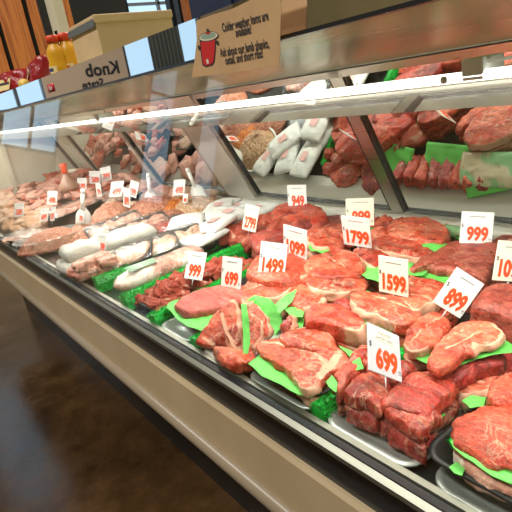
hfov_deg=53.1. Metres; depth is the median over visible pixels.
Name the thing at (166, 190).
piece
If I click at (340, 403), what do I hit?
rib
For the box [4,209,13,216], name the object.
piece
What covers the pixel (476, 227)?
price card
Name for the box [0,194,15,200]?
piece
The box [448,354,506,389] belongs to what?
steak
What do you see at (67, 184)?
bag
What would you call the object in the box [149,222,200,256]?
package
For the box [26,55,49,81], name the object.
snack bag
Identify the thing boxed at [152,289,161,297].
beef
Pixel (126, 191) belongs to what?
price card
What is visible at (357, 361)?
paper sheet
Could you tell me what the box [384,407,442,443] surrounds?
rib
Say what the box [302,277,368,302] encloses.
steak
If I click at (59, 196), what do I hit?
piece
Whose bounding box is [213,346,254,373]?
meat trimming
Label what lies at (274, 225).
beef chunk
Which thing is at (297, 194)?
price card
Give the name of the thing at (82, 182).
price card
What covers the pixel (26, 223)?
piece
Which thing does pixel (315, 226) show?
beef chunk
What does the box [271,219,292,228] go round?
beef chunk
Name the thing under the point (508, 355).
steak
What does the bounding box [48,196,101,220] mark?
package
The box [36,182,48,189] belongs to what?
piece
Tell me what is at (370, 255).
steak
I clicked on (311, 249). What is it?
paper sheet
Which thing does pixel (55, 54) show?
bottle
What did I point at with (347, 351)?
paper sheet
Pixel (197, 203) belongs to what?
mound
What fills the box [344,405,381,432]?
rib
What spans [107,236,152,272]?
package
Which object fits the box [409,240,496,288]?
steak
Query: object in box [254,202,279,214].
packet
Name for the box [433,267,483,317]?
price card
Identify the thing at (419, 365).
steak
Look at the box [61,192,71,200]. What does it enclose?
piece
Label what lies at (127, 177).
piece
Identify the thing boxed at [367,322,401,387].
price card
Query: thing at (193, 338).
divider
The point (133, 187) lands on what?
price card
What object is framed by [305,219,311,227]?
beef chunk
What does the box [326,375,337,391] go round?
paper sheet
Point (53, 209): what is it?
price card
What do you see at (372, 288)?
steak
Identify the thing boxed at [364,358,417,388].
rib
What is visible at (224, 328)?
steak
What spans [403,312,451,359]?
steak
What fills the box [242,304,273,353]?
steak
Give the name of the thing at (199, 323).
paper sheet
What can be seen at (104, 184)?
piece
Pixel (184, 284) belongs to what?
beef
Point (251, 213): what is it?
price card
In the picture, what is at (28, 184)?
piece
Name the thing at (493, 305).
beef roast
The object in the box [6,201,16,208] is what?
piece
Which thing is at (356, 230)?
price card
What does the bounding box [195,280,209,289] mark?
beef
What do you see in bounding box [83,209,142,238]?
package
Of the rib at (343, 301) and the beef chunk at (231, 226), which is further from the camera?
the beef chunk at (231, 226)
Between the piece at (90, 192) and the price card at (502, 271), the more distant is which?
the piece at (90, 192)
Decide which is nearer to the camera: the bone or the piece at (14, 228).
the bone
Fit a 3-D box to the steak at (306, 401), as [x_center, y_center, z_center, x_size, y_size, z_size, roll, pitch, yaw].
[0.084,0.190,0.886,0.113,0.022,0.199,-19,20,-25]
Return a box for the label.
[68,168,78,173]
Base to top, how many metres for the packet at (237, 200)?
0.045 m
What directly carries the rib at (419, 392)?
on the rib at (452, 413)
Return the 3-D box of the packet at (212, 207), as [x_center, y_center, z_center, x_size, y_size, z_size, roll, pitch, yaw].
[-0.144,-0.184,1.997,0.110,0.044,0.169,-7,19,9]
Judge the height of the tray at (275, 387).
0.014 m
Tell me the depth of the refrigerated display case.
1.25 m
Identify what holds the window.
in the wall
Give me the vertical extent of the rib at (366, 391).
0.029 m
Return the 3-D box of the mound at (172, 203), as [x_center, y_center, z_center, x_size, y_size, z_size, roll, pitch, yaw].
[-0.339,-0.216,2.249,0.267,0.078,0.210,-22,22,-33]
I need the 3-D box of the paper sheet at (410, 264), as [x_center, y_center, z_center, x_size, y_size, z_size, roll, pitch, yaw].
[0.309,0.027,1.075,0.104,0.015,0.073,-1,20,24]
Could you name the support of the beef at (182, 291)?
in the tray at (142, 304)
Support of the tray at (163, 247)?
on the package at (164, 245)
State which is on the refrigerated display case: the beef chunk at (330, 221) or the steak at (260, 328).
the beef chunk at (330, 221)
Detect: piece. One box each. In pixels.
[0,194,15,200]
[0,201,8,206]
[0,216,7,224]
[1,219,15,231]
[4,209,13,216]
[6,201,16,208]
[7,213,19,219]
[8,224,26,233]
[13,219,23,224]
[14,215,32,222]
[16,192,28,198]
[19,181,35,190]
[20,218,36,227]
[25,189,39,201]
[25,193,43,201]
[27,221,42,229]
[28,199,36,204]
[30,202,43,209]
[33,206,44,214]
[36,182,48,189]
[42,172,58,178]
[42,221,47,227]
[43,185,58,193]
[43,204,58,210]
[44,193,62,202]
[49,176,61,182]
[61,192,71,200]
[70,173,83,177]
[71,191,87,198]
[80,168,93,176]
[85,190,96,196]
[101,180,113,189]
[102,181,115,190]
[108,173,118,180]
[118,173,138,182]
[126,179,146,188]
[136,180,157,199]
[138,188,147,192]
[139,190,169,198]
[155,184,172,188]
[155,187,170,193]
[168,185,189,195]
[171,187,190,196]
[204,189,218,196]
[328,215,340,220]
[492,235,511,243]
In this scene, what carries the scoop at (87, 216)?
on the mound at (79, 234)
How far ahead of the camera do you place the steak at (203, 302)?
1.13 m
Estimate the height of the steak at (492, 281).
0.028 m
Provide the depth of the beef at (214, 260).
1.40 m
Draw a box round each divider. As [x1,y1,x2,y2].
[92,244,226,291]
[118,242,251,309]
[147,262,251,325]
[187,331,203,350]
[309,345,404,422]
[446,434,453,450]
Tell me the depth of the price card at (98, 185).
2.62 m
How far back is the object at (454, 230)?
1.27 m
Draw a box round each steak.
[174,285,243,318]
[196,299,242,349]
[241,281,291,309]
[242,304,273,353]
[255,352,328,407]
[256,338,348,397]
[279,327,335,352]
[287,284,327,318]
[300,259,307,280]
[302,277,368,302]
[303,250,366,279]
[304,303,366,347]
[307,224,347,254]
[307,247,348,258]
[308,223,353,247]
[336,342,366,357]
[349,291,422,335]
[353,247,389,267]
[366,325,404,347]
[369,284,389,293]
[370,280,378,287]
[371,226,387,240]
[372,236,433,262]
[387,217,450,243]
[397,275,444,314]
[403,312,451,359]
[403,353,426,370]
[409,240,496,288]
[427,321,505,377]
[437,309,454,320]
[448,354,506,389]
[450,316,457,328]
[450,406,511,471]
[453,452,511,501]
[456,375,500,411]
[464,304,471,313]
[477,274,496,294]
[486,372,511,406]
[501,353,511,375]
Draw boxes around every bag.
[0,68,27,93]
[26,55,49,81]
[58,163,78,192]
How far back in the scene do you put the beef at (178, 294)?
1.27 m
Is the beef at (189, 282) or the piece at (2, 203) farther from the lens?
the piece at (2, 203)
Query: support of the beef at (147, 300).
in the tray at (142, 304)
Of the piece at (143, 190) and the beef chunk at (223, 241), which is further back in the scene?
the piece at (143, 190)
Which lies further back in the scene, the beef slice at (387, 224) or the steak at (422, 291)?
the beef slice at (387, 224)
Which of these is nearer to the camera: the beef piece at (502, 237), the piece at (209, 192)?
the beef piece at (502, 237)
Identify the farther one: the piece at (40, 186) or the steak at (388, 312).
the piece at (40, 186)
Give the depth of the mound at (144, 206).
2.20 m
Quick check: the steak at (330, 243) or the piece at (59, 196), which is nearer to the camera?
the steak at (330, 243)
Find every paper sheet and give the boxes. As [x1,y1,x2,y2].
[166,299,212,330]
[241,303,249,353]
[247,295,282,334]
[248,354,311,397]
[275,289,296,313]
[285,307,303,317]
[297,317,303,327]
[309,245,328,252]
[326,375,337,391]
[338,345,352,356]
[352,357,363,370]
[362,263,378,281]
[408,262,426,275]
[416,273,448,282]
[416,354,430,363]
[421,243,446,251]
[449,462,464,475]
[450,440,511,483]
[461,341,511,364]
[462,395,485,407]
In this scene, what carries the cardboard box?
on the refrigerated display case
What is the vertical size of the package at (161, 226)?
0.068 m
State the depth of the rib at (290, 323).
0.96 m
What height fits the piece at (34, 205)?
0.058 m
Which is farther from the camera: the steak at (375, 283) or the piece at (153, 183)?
the piece at (153, 183)
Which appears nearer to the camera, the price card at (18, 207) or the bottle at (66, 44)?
the bottle at (66, 44)
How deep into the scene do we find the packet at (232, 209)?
1.82 m
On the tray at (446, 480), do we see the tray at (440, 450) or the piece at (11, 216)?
the tray at (440, 450)
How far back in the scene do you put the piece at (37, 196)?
2.95 m
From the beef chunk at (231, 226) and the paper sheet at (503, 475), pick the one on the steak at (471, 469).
the paper sheet at (503, 475)
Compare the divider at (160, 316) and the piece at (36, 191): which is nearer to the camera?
the divider at (160, 316)
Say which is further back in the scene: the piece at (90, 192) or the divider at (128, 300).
the piece at (90, 192)
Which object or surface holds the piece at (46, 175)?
in the refrigerated display case
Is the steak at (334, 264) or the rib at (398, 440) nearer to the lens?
the rib at (398, 440)
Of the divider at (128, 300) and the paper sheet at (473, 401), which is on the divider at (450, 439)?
the paper sheet at (473, 401)
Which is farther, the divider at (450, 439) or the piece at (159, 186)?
the piece at (159, 186)
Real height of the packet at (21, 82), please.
0.037 m
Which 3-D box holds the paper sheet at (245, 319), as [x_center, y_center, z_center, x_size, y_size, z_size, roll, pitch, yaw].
[-0.019,0.137,0.951,0.014,0.076,0.070,-7,19,8]
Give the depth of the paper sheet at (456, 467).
0.60 m
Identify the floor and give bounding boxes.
[0,276,246,511]
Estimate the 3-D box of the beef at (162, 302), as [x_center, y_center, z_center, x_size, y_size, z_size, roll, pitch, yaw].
[-0.222,0.122,1.256,0.048,0.045,0.032,4,23,35]
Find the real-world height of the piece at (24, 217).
0.066 m
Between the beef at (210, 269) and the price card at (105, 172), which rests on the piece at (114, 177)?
the price card at (105, 172)
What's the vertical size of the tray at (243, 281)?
0.019 m
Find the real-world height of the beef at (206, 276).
0.043 m
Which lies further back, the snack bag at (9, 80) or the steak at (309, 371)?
the snack bag at (9, 80)
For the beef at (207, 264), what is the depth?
1.38 m
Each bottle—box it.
[45,35,67,73]
[57,32,77,67]
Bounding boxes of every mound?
[17,227,70,256]
[70,222,99,243]
[91,201,131,221]
[128,195,172,216]
[163,209,183,216]
[165,197,182,209]
[174,195,215,213]
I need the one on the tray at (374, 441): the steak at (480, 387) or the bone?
the steak at (480, 387)
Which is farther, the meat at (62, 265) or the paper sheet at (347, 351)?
the meat at (62, 265)
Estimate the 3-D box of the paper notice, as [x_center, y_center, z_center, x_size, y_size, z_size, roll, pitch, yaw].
[-0.038,-0.309,0.739,0.003,0.089,0.245,-22,22,-33]
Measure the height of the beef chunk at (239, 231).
0.081 m
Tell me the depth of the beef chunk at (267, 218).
1.72 m
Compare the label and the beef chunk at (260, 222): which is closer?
the beef chunk at (260, 222)
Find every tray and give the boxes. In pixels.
[87,199,107,210]
[138,280,214,311]
[151,232,180,257]
[161,317,199,341]
[204,319,299,357]
[241,277,246,284]
[251,370,310,409]
[255,353,330,395]
[328,408,464,467]
[429,400,511,504]
[436,467,511,511]
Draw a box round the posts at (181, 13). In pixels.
[165,0,191,26]
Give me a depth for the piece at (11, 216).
2.54 m
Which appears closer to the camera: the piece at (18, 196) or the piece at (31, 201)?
the piece at (31, 201)
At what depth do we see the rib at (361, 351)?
0.82 m
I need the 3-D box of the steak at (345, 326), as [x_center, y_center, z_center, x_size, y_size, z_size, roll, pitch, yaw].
[0.150,0.121,0.936,0.143,0.045,0.085,5,24,37]
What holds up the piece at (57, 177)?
in the refrigerated display case
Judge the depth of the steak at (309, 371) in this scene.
0.84 m
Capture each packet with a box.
[18,79,29,86]
[167,212,204,230]
[179,228,229,246]
[199,213,239,232]
[202,197,241,211]
[204,199,234,216]
[204,206,244,222]
[233,200,257,207]
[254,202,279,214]
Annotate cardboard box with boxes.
[67,10,172,63]
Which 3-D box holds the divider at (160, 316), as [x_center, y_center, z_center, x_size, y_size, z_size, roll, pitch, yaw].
[-0.021,0.043,1.390,0.046,0.046,0.654,10,26,44]
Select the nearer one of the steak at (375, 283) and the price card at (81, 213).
the steak at (375, 283)
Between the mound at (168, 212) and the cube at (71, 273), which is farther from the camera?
the mound at (168, 212)
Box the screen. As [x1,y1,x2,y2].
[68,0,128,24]
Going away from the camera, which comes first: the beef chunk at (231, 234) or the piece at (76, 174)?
the beef chunk at (231, 234)
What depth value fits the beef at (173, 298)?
1.26 m
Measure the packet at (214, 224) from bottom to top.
0.042 m
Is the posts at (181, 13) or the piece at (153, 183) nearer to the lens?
the piece at (153, 183)
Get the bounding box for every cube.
[67,267,75,277]
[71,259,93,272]
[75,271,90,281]
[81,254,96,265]
[87,266,96,277]
[94,251,109,263]
[95,265,112,275]
[97,253,118,268]
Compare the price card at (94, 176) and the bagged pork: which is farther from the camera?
the price card at (94, 176)
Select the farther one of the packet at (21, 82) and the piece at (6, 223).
the piece at (6, 223)
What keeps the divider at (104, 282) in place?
on the refrigerated display case
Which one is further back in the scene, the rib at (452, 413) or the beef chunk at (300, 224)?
the beef chunk at (300, 224)
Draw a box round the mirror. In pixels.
[34,41,511,232]
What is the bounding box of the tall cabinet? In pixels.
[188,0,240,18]
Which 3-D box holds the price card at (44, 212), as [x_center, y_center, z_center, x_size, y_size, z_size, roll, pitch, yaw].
[-0.951,-0.178,2.297,0.055,0.066,0.039,0,21,26]
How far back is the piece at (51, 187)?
3.09 m
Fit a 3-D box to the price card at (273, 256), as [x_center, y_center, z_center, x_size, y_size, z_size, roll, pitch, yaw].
[0.038,0.014,1.157,0.074,0.091,0.031,1,21,30]
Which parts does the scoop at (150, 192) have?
handle, blade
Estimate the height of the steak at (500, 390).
0.042 m
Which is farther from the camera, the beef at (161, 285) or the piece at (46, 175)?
the piece at (46, 175)
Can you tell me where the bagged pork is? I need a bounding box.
[112,245,204,291]
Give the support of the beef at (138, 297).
in the tray at (142, 304)
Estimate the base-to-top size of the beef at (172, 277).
0.024 m
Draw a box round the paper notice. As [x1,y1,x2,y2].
[192,0,280,76]
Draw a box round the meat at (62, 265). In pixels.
[56,246,125,275]
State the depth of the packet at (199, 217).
1.78 m
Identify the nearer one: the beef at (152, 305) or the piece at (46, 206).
the beef at (152, 305)
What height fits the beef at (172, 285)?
0.035 m
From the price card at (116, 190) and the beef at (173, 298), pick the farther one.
the price card at (116, 190)
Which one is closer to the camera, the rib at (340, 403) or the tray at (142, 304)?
the rib at (340, 403)
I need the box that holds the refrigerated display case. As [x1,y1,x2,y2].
[0,0,511,511]
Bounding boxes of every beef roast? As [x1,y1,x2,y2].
[246,253,304,287]
[271,202,328,226]
[470,283,511,343]
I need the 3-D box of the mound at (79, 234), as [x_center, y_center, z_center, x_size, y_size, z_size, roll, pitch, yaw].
[-0.696,-0.104,2.109,0.230,0.069,0.308,-22,22,-33]
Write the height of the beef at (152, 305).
0.030 m
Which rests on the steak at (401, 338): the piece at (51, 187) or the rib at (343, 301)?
the rib at (343, 301)
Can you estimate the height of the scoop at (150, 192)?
0.148 m
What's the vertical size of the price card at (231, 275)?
0.084 m
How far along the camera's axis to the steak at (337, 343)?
0.90 m
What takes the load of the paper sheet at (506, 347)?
on the steak at (466, 374)
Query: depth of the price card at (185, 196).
2.11 m
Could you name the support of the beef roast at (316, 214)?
on the beef roast
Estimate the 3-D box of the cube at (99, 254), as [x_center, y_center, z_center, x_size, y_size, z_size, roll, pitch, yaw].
[-0.483,0.006,1.585,0.050,0.034,0.065,6,24,38]
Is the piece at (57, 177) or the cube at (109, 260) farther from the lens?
the piece at (57, 177)
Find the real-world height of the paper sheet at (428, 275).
0.006 m
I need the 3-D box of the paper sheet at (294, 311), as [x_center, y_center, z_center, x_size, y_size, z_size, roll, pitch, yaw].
[0.078,0.111,1.017,0.030,0.004,0.069,-13,19,-10]
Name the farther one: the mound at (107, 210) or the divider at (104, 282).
the mound at (107, 210)
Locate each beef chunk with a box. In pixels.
[218,233,228,245]
[225,224,236,246]
[228,229,237,245]
[228,234,246,246]
[235,225,257,235]
[238,230,259,253]
[249,229,283,255]
[256,225,265,230]
[257,220,269,225]
[261,215,271,222]
[265,218,282,230]
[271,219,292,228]
[280,211,293,217]
[289,218,305,226]
[295,219,310,229]
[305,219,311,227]
[307,223,322,236]
[328,220,340,224]
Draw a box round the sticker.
[47,83,54,92]
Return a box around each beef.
[134,293,144,305]
[144,294,157,306]
[148,298,160,309]
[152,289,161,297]
[155,279,163,286]
[155,299,166,306]
[156,282,164,290]
[163,294,176,301]
[164,282,179,288]
[164,283,175,294]
[168,279,180,287]
[169,274,183,279]
[174,291,185,296]
[180,279,194,292]
[180,289,189,296]
[187,279,199,287]
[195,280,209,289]
[202,270,213,281]
[204,262,213,268]
[204,265,216,277]
[209,258,218,263]
[211,267,221,278]
[212,273,220,280]
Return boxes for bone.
[281,309,288,318]
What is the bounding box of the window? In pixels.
[128,0,165,9]
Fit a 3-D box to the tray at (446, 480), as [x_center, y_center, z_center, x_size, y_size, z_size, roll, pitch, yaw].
[0.348,0.268,0.588,0.188,0.014,0.225,-22,22,-33]
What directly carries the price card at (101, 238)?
on the meat at (62, 265)
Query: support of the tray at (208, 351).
on the refrigerated display case
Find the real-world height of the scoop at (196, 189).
0.153 m
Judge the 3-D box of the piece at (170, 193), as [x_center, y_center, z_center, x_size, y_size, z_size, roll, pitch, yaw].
[-0.374,-0.303,2.518,0.104,0.074,0.170,7,25,41]
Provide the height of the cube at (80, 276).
0.032 m
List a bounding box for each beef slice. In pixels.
[370,214,393,227]
[380,217,402,227]
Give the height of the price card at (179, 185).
0.077 m
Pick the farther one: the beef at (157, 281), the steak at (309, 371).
the beef at (157, 281)
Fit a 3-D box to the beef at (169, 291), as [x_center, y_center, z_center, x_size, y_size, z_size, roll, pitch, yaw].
[-0.218,0.086,1.287,0.032,0.028,0.041,-22,22,-33]
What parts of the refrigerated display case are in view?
trim, panel, door post, door post, panel, door post, rail, lamp rod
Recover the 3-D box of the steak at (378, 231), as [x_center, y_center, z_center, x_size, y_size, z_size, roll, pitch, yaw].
[0.322,-0.052,1.319,0.057,0.036,0.118,-3,20,19]
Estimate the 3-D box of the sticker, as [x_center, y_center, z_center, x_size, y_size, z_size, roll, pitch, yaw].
[-0.588,-0.481,1.468,0.001,0.022,0.056,-22,22,-33]
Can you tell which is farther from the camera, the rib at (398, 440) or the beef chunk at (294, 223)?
the beef chunk at (294, 223)
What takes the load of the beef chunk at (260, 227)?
in the refrigerated display case
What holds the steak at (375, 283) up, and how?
on the steak at (372, 288)
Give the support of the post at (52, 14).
on the floor
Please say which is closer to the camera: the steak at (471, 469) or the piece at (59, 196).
the steak at (471, 469)
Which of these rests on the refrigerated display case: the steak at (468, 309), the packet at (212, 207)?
the steak at (468, 309)
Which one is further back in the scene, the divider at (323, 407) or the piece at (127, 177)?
the piece at (127, 177)
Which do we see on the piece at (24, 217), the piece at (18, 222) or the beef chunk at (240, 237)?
the piece at (18, 222)
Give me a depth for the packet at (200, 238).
1.62 m
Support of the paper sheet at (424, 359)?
on the steak at (419, 365)
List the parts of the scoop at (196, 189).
handle, blade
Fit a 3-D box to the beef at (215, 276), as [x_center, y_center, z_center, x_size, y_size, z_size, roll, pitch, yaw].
[-0.099,0.056,1.359,0.029,0.033,0.039,-4,19,17]
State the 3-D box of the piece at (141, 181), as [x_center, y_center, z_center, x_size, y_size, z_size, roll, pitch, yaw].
[-0.651,-0.389,2.887,0.159,0.077,0.129,-20,21,-27]
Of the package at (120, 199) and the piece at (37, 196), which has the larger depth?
the piece at (37, 196)
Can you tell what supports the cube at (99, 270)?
in the refrigerated display case
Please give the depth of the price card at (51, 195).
2.56 m
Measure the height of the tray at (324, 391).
0.017 m
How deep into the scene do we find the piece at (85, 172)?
3.47 m
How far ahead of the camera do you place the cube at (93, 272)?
1.54 m
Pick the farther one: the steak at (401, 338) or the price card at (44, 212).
the price card at (44, 212)
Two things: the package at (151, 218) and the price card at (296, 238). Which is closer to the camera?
the price card at (296, 238)
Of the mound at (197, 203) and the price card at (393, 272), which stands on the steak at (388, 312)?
the price card at (393, 272)
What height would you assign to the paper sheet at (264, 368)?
0.006 m
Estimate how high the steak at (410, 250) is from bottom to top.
0.037 m
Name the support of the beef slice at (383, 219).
on the refrigerated display case
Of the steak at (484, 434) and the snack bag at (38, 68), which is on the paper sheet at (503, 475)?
the steak at (484, 434)
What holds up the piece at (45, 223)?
on the refrigerated display case
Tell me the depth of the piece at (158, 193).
2.48 m
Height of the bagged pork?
0.076 m
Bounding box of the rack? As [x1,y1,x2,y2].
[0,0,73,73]
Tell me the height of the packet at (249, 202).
0.045 m
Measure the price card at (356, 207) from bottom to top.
0.090 m
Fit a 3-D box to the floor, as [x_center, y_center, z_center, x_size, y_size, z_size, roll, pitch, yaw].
[-0.613,0.783,2.255,11.000,0.100,12.000,-22,22,-33]
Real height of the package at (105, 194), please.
0.054 m
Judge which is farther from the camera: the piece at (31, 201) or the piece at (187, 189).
the piece at (31, 201)
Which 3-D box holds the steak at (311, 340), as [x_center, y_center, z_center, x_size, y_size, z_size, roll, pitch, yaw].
[0.095,0.157,0.910,0.084,0.036,0.124,-22,22,-33]
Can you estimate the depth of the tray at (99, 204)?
2.57 m
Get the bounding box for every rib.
[280,315,298,333]
[332,390,344,415]
[333,297,350,309]
[334,361,364,399]
[344,372,390,418]
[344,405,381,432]
[348,345,367,366]
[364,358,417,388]
[379,399,459,437]
[381,372,459,415]
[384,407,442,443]
[387,427,438,465]
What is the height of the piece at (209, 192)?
0.060 m
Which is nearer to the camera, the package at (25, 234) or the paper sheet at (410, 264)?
the paper sheet at (410, 264)
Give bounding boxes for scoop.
[75,189,90,224]
[144,173,156,197]
[186,167,206,196]
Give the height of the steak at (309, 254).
0.037 m
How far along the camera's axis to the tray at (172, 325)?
1.15 m
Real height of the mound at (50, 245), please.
0.068 m
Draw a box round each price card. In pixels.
[14,203,24,218]
[39,208,48,222]
[47,191,57,204]
[50,206,55,220]
[77,178,86,189]
[78,210,84,224]
[89,171,100,183]
[95,183,101,196]
[97,234,106,250]
[100,166,111,181]
[109,181,123,197]
[123,187,129,207]
[129,180,139,198]
[173,179,185,196]
[183,194,187,207]
[184,251,206,283]
[221,256,242,288]
[242,204,259,233]
[258,241,287,271]
[283,224,306,259]
[287,185,306,205]
[341,215,371,248]
[346,198,373,225]
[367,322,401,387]
[378,255,408,297]
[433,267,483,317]
[459,211,493,242]
[492,240,511,282]
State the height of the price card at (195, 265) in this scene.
0.076 m
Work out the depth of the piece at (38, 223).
2.29 m
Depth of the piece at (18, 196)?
3.20 m
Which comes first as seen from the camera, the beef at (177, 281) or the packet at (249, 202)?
the beef at (177, 281)
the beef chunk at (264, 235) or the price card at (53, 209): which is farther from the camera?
the price card at (53, 209)
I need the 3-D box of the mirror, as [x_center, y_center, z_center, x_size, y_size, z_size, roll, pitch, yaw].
[0.035,-0.406,1.904,0.302,0.484,4.850,-22,22,-33]
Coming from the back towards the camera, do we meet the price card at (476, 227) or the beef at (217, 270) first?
the beef at (217, 270)
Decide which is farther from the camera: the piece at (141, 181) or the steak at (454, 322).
the piece at (141, 181)
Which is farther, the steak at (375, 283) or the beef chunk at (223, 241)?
the beef chunk at (223, 241)
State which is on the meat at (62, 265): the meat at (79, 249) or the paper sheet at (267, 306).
the meat at (79, 249)
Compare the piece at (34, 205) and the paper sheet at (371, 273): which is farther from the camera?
the piece at (34, 205)
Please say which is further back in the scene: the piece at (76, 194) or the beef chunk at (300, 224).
the piece at (76, 194)
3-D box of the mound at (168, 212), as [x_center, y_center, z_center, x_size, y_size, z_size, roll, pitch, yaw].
[-0.359,-0.160,2.111,0.200,0.067,0.200,-4,19,18]
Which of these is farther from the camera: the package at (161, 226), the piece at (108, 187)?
the piece at (108, 187)
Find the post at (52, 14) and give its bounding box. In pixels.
[36,0,68,43]
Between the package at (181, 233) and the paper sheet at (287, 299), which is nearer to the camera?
the paper sheet at (287, 299)
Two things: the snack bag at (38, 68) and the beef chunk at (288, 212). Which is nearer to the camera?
the beef chunk at (288, 212)
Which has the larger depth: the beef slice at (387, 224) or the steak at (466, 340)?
the beef slice at (387, 224)
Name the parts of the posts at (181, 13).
post, post, post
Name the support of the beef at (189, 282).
on the beef
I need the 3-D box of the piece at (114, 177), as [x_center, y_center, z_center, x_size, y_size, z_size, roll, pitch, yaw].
[-0.846,-0.452,3.031,0.070,0.062,0.103,-7,19,8]
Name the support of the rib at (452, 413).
on the tray at (374, 441)
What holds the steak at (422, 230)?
on the steak
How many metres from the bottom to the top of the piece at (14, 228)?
0.062 m
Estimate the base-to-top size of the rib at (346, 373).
0.029 m
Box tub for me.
[12,224,75,254]
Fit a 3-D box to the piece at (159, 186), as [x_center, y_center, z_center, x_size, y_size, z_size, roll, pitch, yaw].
[-0.444,-0.325,2.622,0.113,0.088,0.143,-21,21,-30]
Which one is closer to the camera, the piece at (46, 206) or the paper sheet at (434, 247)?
the paper sheet at (434, 247)
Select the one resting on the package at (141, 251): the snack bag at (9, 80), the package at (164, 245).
the package at (164, 245)
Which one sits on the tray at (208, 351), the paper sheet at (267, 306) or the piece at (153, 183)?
the paper sheet at (267, 306)
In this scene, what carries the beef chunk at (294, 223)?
on the paper sheet
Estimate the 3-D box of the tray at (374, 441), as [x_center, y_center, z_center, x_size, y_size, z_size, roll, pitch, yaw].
[0.218,0.233,0.755,0.188,0.014,0.163,-22,22,-33]
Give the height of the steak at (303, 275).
0.035 m
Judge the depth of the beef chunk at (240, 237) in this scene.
1.63 m
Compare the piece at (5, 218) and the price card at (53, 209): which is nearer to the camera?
the price card at (53, 209)
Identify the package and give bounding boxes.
[0,227,48,244]
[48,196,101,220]
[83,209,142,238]
[86,191,109,210]
[101,191,142,204]
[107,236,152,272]
[108,210,167,232]
[130,230,180,257]
[145,213,180,235]
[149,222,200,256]
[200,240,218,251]
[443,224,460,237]
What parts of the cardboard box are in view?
box lid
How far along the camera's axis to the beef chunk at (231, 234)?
1.65 m
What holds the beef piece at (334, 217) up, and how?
on the refrigerated display case
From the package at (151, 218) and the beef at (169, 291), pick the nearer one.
the beef at (169, 291)
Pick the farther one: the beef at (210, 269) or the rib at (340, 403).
the beef at (210, 269)
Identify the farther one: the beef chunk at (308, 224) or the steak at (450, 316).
the beef chunk at (308, 224)
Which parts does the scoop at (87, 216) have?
handle, blade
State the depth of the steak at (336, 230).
1.34 m
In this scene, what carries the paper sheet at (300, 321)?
on the tray at (324, 391)
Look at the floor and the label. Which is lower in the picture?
the floor
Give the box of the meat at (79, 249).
[58,222,157,262]
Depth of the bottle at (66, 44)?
1.54 m
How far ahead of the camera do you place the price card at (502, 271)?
0.89 m
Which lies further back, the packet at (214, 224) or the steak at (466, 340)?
the packet at (214, 224)
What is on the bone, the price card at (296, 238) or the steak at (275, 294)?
the steak at (275, 294)
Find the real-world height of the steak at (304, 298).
0.036 m
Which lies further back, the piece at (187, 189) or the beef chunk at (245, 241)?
the piece at (187, 189)
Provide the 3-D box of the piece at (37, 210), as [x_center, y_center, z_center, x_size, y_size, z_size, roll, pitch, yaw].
[-1.061,-0.207,2.515,0.092,0.063,0.107,-18,20,-23]

